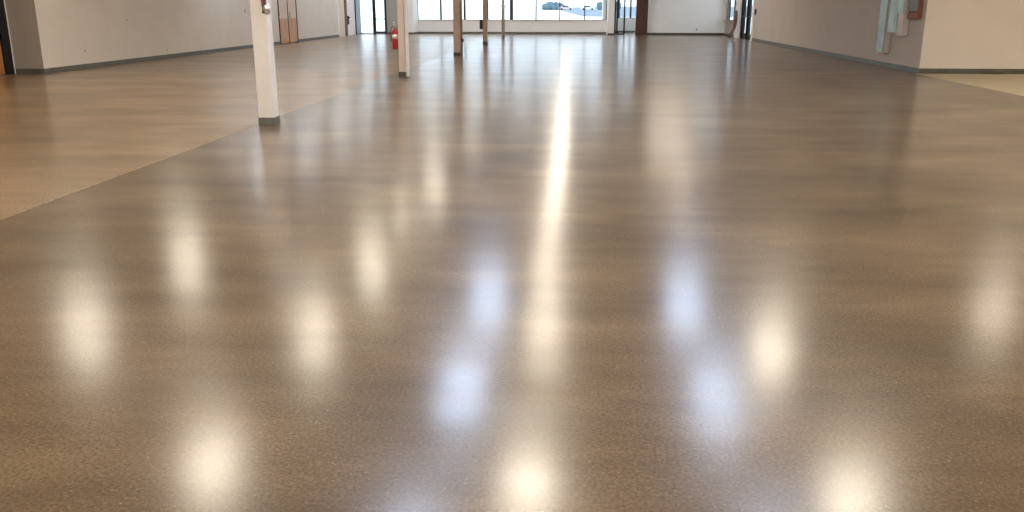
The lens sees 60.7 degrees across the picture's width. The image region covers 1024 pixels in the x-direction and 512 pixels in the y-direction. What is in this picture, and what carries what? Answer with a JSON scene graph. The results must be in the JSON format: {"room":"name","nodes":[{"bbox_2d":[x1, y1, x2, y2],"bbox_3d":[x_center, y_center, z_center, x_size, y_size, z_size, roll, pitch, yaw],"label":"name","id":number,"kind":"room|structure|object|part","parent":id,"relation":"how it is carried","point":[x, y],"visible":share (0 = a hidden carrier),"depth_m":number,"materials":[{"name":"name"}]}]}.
{"room":"store","nodes":[
{"label":"store","id":0,"kind":"room"},
{"bbox_2d":[4,0,15,73],"bbox_3d":[-12.406,-2.715,7.281,0.300,4.200,25.600,1,16,4],"label":"wall","id":1,"kind":"structure","parent":0,"point":[4,0],"depth_m":19.69,"materials":[{"name":"paint"}]},
{"bbox_2d":[0,0,14,74],"bbox_3d":[-11.481,-4.938,18.375,0.262,2.350,2.429,1,16,4],"label":"door","id":2,"kind":"structure","parent":1,"relation":"in","point":[6,60],"depth_m":19.50,"materials":[{"name":"black metal"}]},
{"bbox_2d":[5,0,43,69],"bbox_3d":[-10.969,-6.202,19.426,0.680,4.200,0.185,1,16,4],"label":"wall","id":3,"kind":"structure","parent":0,"point":[21,14],"depth_m":19.68,"materials":[{"name":"white paint"}]},
{"bbox_2d":[34,0,338,68],"bbox_3d":[-9.498,-10.077,32.923,0.300,4.200,28.400,1,16,5],"label":"wall","id":4,"kind":"structure","parent":0,"point":[67,28],"depth_m":24.55,"materials":[{"name":"white paint"}]},
{"bbox_2d":[16,35,338,73],"bbox_3d":[-9.880,-7.498,31.350,0.682,0.110,23.958,1,16,5],"label":"baseboard","id":5,"kind":"structure","parent":4,"relation":"attached to","point":[124,61],"depth_m":23.75,"materials":[{"name":"grey rubber"}]},
{"bbox_2d":[277,0,298,43],"bbox_3d":[-9.172,-9.835,35.521,0.229,2.300,2.200,1,16,5],"label":"door","id":6,"kind":"structure","parent":4,"relation":"in","point":[287,9],"depth_m":35.53,"materials":[{"name":"beige wood"}]},
{"bbox_3d":[-9.155,-9.077,35.183,0.009,0.930,0.940,1,16,5],"label":"kick plate","id":7,"kind":"part","parent":6,"relation":"part of","materials":[{"name":"orange wood"}]},
{"bbox_3d":[-9.059,-9.367,36.193,0.009,0.930,0.950,1,16,5],"label":"kick plate","id":8,"kind":"part","parent":6,"relation":"part of","materials":[{"name":"orange wood"}]},
{"bbox_2d":[337,0,361,36],"bbox_3d":[-8.323,-12.469,44.515,0.300,2.400,4.200,1,16,5],"label":"door","id":9,"kind":"structure","parent":4,"relation":"in","point":[349,12],"depth_m":44.49,"materials":[{"name":"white wood"}]},
{"bbox_3d":[-8.416,-12.201,43.582,0.290,2.400,0.350,1,16,5],"label":"post","id":10,"kind":"part","parent":9,"relation":"part of","materials":[{"name":"brown wood"}]},
{"bbox_3d":[-8.162,-12.895,45.997,0.180,2.400,1.100,1,16,5],"label":"frame","id":11,"kind":"part","parent":9,"relation":"part of","materials":[{"name":"white metal"}]},
{"bbox_2d":[386,0,397,31],"bbox_3d":[-6.163,-13.905,46.254,1.000,4.200,0.200,1,16,4],"label":"wall","id":12,"kind":"structure","parent":0,"point":[391,5],"depth_m":46.47,"materials":[{"name":"beige paint"}]},
{"bbox_2d":[408,0,417,31],"bbox_3d":[-5.403,-14.062,46.801,0.430,4.200,1.450,1,16,4],"label":"wall","id":13,"kind":"structure","parent":0,"point":[412,4],"depth_m":46.57,"materials":[{"name":"white paint"}]},
{"bbox_2d":[0,31,1023,511],"bbox_3d":[0.720,-5.024,23.151,32.983,0.120,63.724,-1,16,-4],"label":"floor","id":14,"kind":"structure","parent":0,"point":[629,272],"depth_m":4.92,"materials":[{"name":"brown concrete"}]},
{"bbox_2d":[0,124,257,219],"bbox_3d":[-3.820,0.080,5.153,0.036,0.002,13.265,1,16,4],"label":"trim","id":15,"kind":"structure","parent":14,"relation":"on","point":[257,124],"depth_m":7.86,"materials":[{"name":"silver metal"}]},
{"bbox_2d":[250,0,279,124],"bbox_3d":[-3.173,-3.742,10.858,0.214,4.200,0.214,1,16,4],"label":"support column","id":16,"kind":"structure","parent":14,"relation":"on","point":[262,32],"depth_m":11.15,"materials":[{"name":"white paint"}]},
{"bbox_2d":[261,0,270,14],"bbox_3d":[-3.054,-3.164,10.840,0.113,0.340,0.132,1,16,4],"label":"wall fitting","id":17,"kind":"object","parent":16,"relation":"attached to","point":[266,9],"visible":1,"depth_m":10.82,"materials":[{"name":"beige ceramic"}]},
{"bbox_2d":[263,4,270,14],"bbox_3d":[-3.047,-3.058,10.851,0.096,0.130,0.096,1,16,4],"label":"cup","id":18,"kind":"object","parent":17,"relation":"on","point":[266,8],"depth_m":10.82,"materials":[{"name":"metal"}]},
{"bbox_2d":[397,0,409,76],"bbox_3d":[-2.333,-5.907,18.398,0.216,4.200,0.148,1,16,4],"label":"support column","id":19,"kind":"structure","parent":14,"relation":"on","point":[402,5],"depth_m":18.72,"materials":[{"name":"beige paint"}]},
{"bbox_2d":[390,23,397,48],"bbox_3d":[-2.518,-4.708,18.701,0.128,0.558,0.162,14,21,40],"label":"fire extinguisher","id":20,"kind":"object","parent":19,"relation":"attached to","point":[394,39],"visible":1,"depth_m":18.68,"materials":[{"name":"red metal"}]},
{"bbox_2d":[453,0,463,55],"bbox_3d":[-1.623,-8.136,26.163,0.305,4.200,0.210,1,16,4],"label":"support column","id":21,"kind":"structure","parent":14,"relation":"on","point":[458,39],"depth_m":26.46,"materials":[{"name":"beige paint"}]},
{"bbox_2d":[483,0,487,44],"bbox_3d":[-1.041,-10.270,33.596,0.180,4.200,0.160,1,16,4],"label":"support column","id":22,"kind":"structure","parent":14,"relation":"on","point":[485,19],"depth_m":33.91,"materials":[{"name":"beige paint"}]},
{"bbox_2d":[501,0,504,37],"bbox_3d":[-0.418,-12.347,40.828,0.200,4.200,0.200,1,16,4],"label":"support column","id":23,"kind":"structure","parent":14,"relation":"on","point":[502,1],"depth_m":41.09,"materials":[{"name":"grey paint"}]},
{"bbox_2d":[635,0,647,34],"bbox_3d":[6.727,-12.832,45.234,0.599,2.700,0.419,1,16,4],"label":"post","id":24,"kind":"object","parent":14,"relation":"on","point":[641,20],"visible":0.95,"depth_m":45.16,"materials":[{"name":"brown wood"}]},
{"bbox_2d":[728,10,737,37],"bbox_3d":[10.491,-10.960,41.324,0.640,1.260,0.168,-11,20,-35],"label":"plank","id":25,"kind":"object","parent":14,"relation":"on","point":[736,12],"visible":0.97,"depth_m":41.30,"materials":[{"name":"brown wood"}]},
{"bbox_2d":[982,72,1003,73],"bbox_3d":[10.924,-4.153,19.835,0.470,0.035,0.030,1,16,4],"label":"metal strip","id":26,"kind":"object","parent":14,"relation":"on","point":[982,72],"visible":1,"depth_m":19.82,"materials":[{"name":"grey metal"}]},
{"bbox_2d":[418,20,606,31],"bbox_3d":[-0.021,-14.124,47.017,10.270,4.200,0.200,1,16,4],"label":"wall","id":27,"kind":"structure","parent":0,"point":[423,25],"depth_m":47.35,"materials":[{"name":"white paint"}]},
{"bbox_2d":[418,0,440,19],"bbox_3d":[-4.494,-13.986,47.404,1.260,2.280,0.080,1,16,4],"label":"window","id":28,"kind":"structure","parent":27,"relation":"in","point":[440,0],"depth_m":47.64,"materials":[{"name":"glass"}]},
{"bbox_2d":[441,0,464,19],"bbox_3d":[-3.218,-13.959,47.313,1.300,2.280,0.080,1,16,4],"label":"window","id":29,"kind":"structure","parent":27,"relation":"in","point":[441,0],"depth_m":47.47,"materials":[{"name":"glass"}]},
{"bbox_2d":[464,0,487,19],"bbox_3d":[-1.936,-13.933,47.221,1.270,2.280,0.080,1,16,4],"label":"window","id":30,"kind":"structure","parent":27,"relation":"in","point":[464,0],"depth_m":47.39,"materials":[{"name":"glass"}]},
{"bbox_2d":[488,0,510,19],"bbox_3d":[-0.665,-13.906,47.129,1.280,2.280,0.080,1,16,4],"label":"window","id":31,"kind":"structure","parent":27,"relation":"in","point":[488,0],"depth_m":47.29,"materials":[{"name":"glass"}]},
{"bbox_2d":[387,31,634,33],"bbox_3d":[1.108,-12.186,47.678,15.653,0.110,2.584,-3,16,-10],"label":"baseboard","id":32,"kind":"structure","parent":27,"relation":"attached to","point":[618,31],"depth_m":47.45,"materials":[{"name":"grey rubber"}]},
{"bbox_2d":[511,0,535,19],"bbox_3d":[0.637,-13.880,47.035,1.330,2.280,0.080,1,16,4],"label":"window","id":33,"kind":"structure","parent":27,"relation":"in","point":[511,0],"depth_m":47.19,"materials":[{"name":"glass"}]},
{"bbox_2d":[536,0,559,19],"bbox_3d":[1.938,-13.853,46.942,1.280,2.280,0.080,1,16,4],"label":"window","id":34,"kind":"structure","parent":27,"relation":"in","point":[536,0],"depth_m":47.07,"materials":[{"name":"glass"}]},
{"bbox_2d":[554,20,606,20],"bbox_3d":[-0.029,-12.764,47.308,10.250,0.025,0.110,1,16,4],"label":"trim","id":35,"kind":"structure","parent":27,"relation":"attached to","point":[554,20],"depth_m":47.00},
{"bbox_2d":[606,0,614,33],"bbox_3d":[5.197,-13.767,45.774,0.330,4.200,2.000,1,16,4],"label":"wall","id":36,"kind":"structure","parent":0,"point":[610,3],"depth_m":45.16,"materials":[{"name":"white paint"}]},
{"bbox_2d":[602,0,635,30],"bbox_3d":[6.875,-14.189,47.243,3.850,4.200,4.200,1,16,4],"label":"wall","id":37,"kind":"structure","parent":0,"point":[629,22],"depth_m":49.52,"materials":[{"name":"white paint"}]},
{"bbox_2d":[619,0,630,17],"bbox_3d":[6.381,-14.407,49.306,0.660,1.920,0.080,1,16,4],"label":"window","id":38,"kind":"structure","parent":37,"relation":"in","point":[619,0],"depth_m":49.40,"materials":[{"name":"glass"}]},
{"bbox_2d":[647,0,726,32],"bbox_3d":[9.025,-13.536,44.968,3.990,4.200,0.200,1,16,4],"label":"wall","id":39,"kind":"structure","parent":0,"point":[664,16],"depth_m":45.20,"materials":[{"name":"white paint"}]},
{"bbox_2d":[607,33,733,36],"bbox_3d":[7.875,-11.047,43.711,6.080,0.110,3.951,1,16,4],"label":"baseboard","id":40,"kind":"structure","parent":39,"relation":"attached to","point":[607,33],"depth_m":45.39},
{"bbox_2d":[724,0,927,67],"bbox_3d":[10.316,-9.891,32.274,0.300,4.200,26.851,1,16,4],"label":"wall","id":41,"kind":"structure","parent":0,"point":[844,27],"depth_m":26.30,"materials":[{"name":"white paint"}]},
{"bbox_2d":[723,0,735,21],"bbox_3d":[10.868,-12.587,43.296,0.150,1.900,3.250,1,16,4],"label":"window","id":42,"kind":"structure","parent":41,"relation":"in","point":[729,1],"depth_m":43.84,"materials":[{"name":"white metal"}]},
{"bbox_3d":[10.903,-12.544,43.071,0.050,1.860,2.800,1,16,4],"label":"frame","id":43,"kind":"part","parent":42,"relation":"part of","materials":[{"name":"white metal"}]},
{"bbox_2d":[734,0,741,37],"bbox_3d":[10.715,-12.435,41.134,0.100,4.200,0.900,1,16,4],"label":"trim","id":44,"kind":"structure","parent":41,"relation":"attached to","point":[738,2],"depth_m":41.19,"materials":[{"name":"white paint"}]},
{"bbox_2d":[740,0,754,40],"bbox_3d":[10.721,-11.091,39.445,0.230,2.550,2.980,1,16,4],"label":"door","id":45,"kind":"structure","parent":41,"relation":"in","point":[744,33],"depth_m":39.72,"materials":[{"name":"black metal"}]},
{"bbox_2d":[876,0,890,52],"bbox_3d":[9.353,-6.303,21.770,0.161,2.400,0.500,1,16,4],"label":"wall panel","id":46,"kind":"object","parent":41,"relation":"attached to","point":[883,37],"visible":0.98,"depth_m":21.82,"materials":[{"name":"paint"}]},
{"bbox_2d":[752,38,1023,73],"bbox_3d":[13.956,-6.813,28.965,8.301,0.110,19.381,1,16,4],"label":"baseboard","id":47,"kind":"structure","parent":41,"relation":"attached to","point":[874,62],"depth_m":20.99,"materials":[{"name":"grey rubber"}]},
{"bbox_2d":[887,0,909,35],"bbox_3d":[9.296,-6.299,20.852,0.160,2.000,0.950,1,16,4],"label":"wall panel","id":48,"kind":"object","parent":41,"relation":"attached to","point":[898,22],"visible":1,"depth_m":20.82,"materials":[{"name":"paint"}]},
{"bbox_2d":[907,0,922,18],"bbox_3d":[9.270,-6.063,20.030,0.100,1.200,0.680,1,16,4],"label":"wall panel","id":49,"kind":"object","parent":41,"relation":"attached to","point":[915,6],"visible":1,"depth_m":20.00,"materials":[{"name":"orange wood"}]},
{"bbox_2d":[919,0,1023,68],"bbox_3d":[13.419,-6.146,19.230,8.248,4.200,0.250,1,16,4],"label":"wall","id":50,"kind":"structure","parent":0,"point":[958,34],"depth_m":19.67,"materials":[{"name":"white paint"}]},
{"bbox_3d":[-0.661,-15.061,45.389,15.450,1.500,0.400,1,16,4],"label":"wall","id":51,"kind":"structure","parent":0,"visible":0},
{"bbox_2d":[362,0,386,33],"bbox_3d":[-7.445,-13.207,46.542,1.530,2.700,0.142,1,16,4],"label":"door","id":52,"kind":"structure","parent":51,"relation":"in","point":[375,31],"depth_m":46.65,"materials":[{"name":"black metal"}]},
{"bbox_3d":[-7.444,-13.210,46.553,1.530,2.700,0.120,1,16,4],"label":"frame","id":53,"kind":"part","parent":52,"relation":"part of","materials":[{"name":"black metal"}]},
{"bbox_2d":[614,0,625,34],"bbox_3d":[6.148,-12.874,45.382,1.620,2.700,0.160,1,16,4],"label":"door","id":54,"kind":"structure","parent":51,"relation":"in","point":[617,1],"depth_m":45.56,"materials":[{"name":"black metal"}]},
{"bbox_3d":[6.148,-12.874,45.382,1.620,2.700,0.160,1,16,4],"label":"frame","id":55,"kind":"part","parent":54,"relation":"part of","materials":[{"name":"black metal"}]},
{"label":"outside","id":56,"kind":"structure","parent":0,"visible":0},
{"bbox_2d":[338,6,752,32],"bbox_3d":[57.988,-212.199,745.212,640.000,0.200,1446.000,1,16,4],"label":"ground","id":57,"kind":"structure","parent":56,"point":[425,12],"depth_m":154.02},
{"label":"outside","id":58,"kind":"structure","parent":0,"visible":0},
{"bbox_2d":[562,7,752,16],"bbox_3d":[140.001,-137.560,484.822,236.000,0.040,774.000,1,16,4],"label":"ground","id":59,"kind":"structure","parent":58,"point":[595,12],"depth_m":190.51,"materials":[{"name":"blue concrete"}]},
{"bbox_2d":[541,1,564,9],"bbox_3d":[13.611,-82.176,288.487,7.941,3.627,5.103,1,16,4],"label":"shrub","id":60,"kind":"object","parent":59,"relation":"on","point":[550,5],"visible":0.76,"depth_m":286.97,"materials":[{"name":"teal plant"}]},
{"bbox_2d":[560,5,572,9],"bbox_3d":[17.181,-79.096,278.514,4.450,1.455,1.840,0,16,1],"label":"parked car","id":61,"kind":"object","parent":59,"relation":"on","point":[563,6],"visible":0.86,"depth_m":277.67,"materials":[{"name":"paint"}]},
{"bbox_2d":[581,5,594,9],"bbox_3d":[24.161,-78.952,278.010,4.450,1.455,1.840,2,16,6],"label":"parked car","id":62,"kind":"object","parent":59,"relation":"on","point":[586,6],"visible":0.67,"depth_m":277.13,"materials":[{"name":"white paint"}]},
{"bbox_2d":[596,1,620,9],"bbox_3d":[31.811,-81.941,287.236,8.227,3.590,4.860,1,16,4],"label":"shrub","id":63,"kind":"object","parent":59,"relation":"on","point":[599,4],"visible":0.19,"depth_m":285.71,"materials":[{"name":"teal plant"}]}
]}

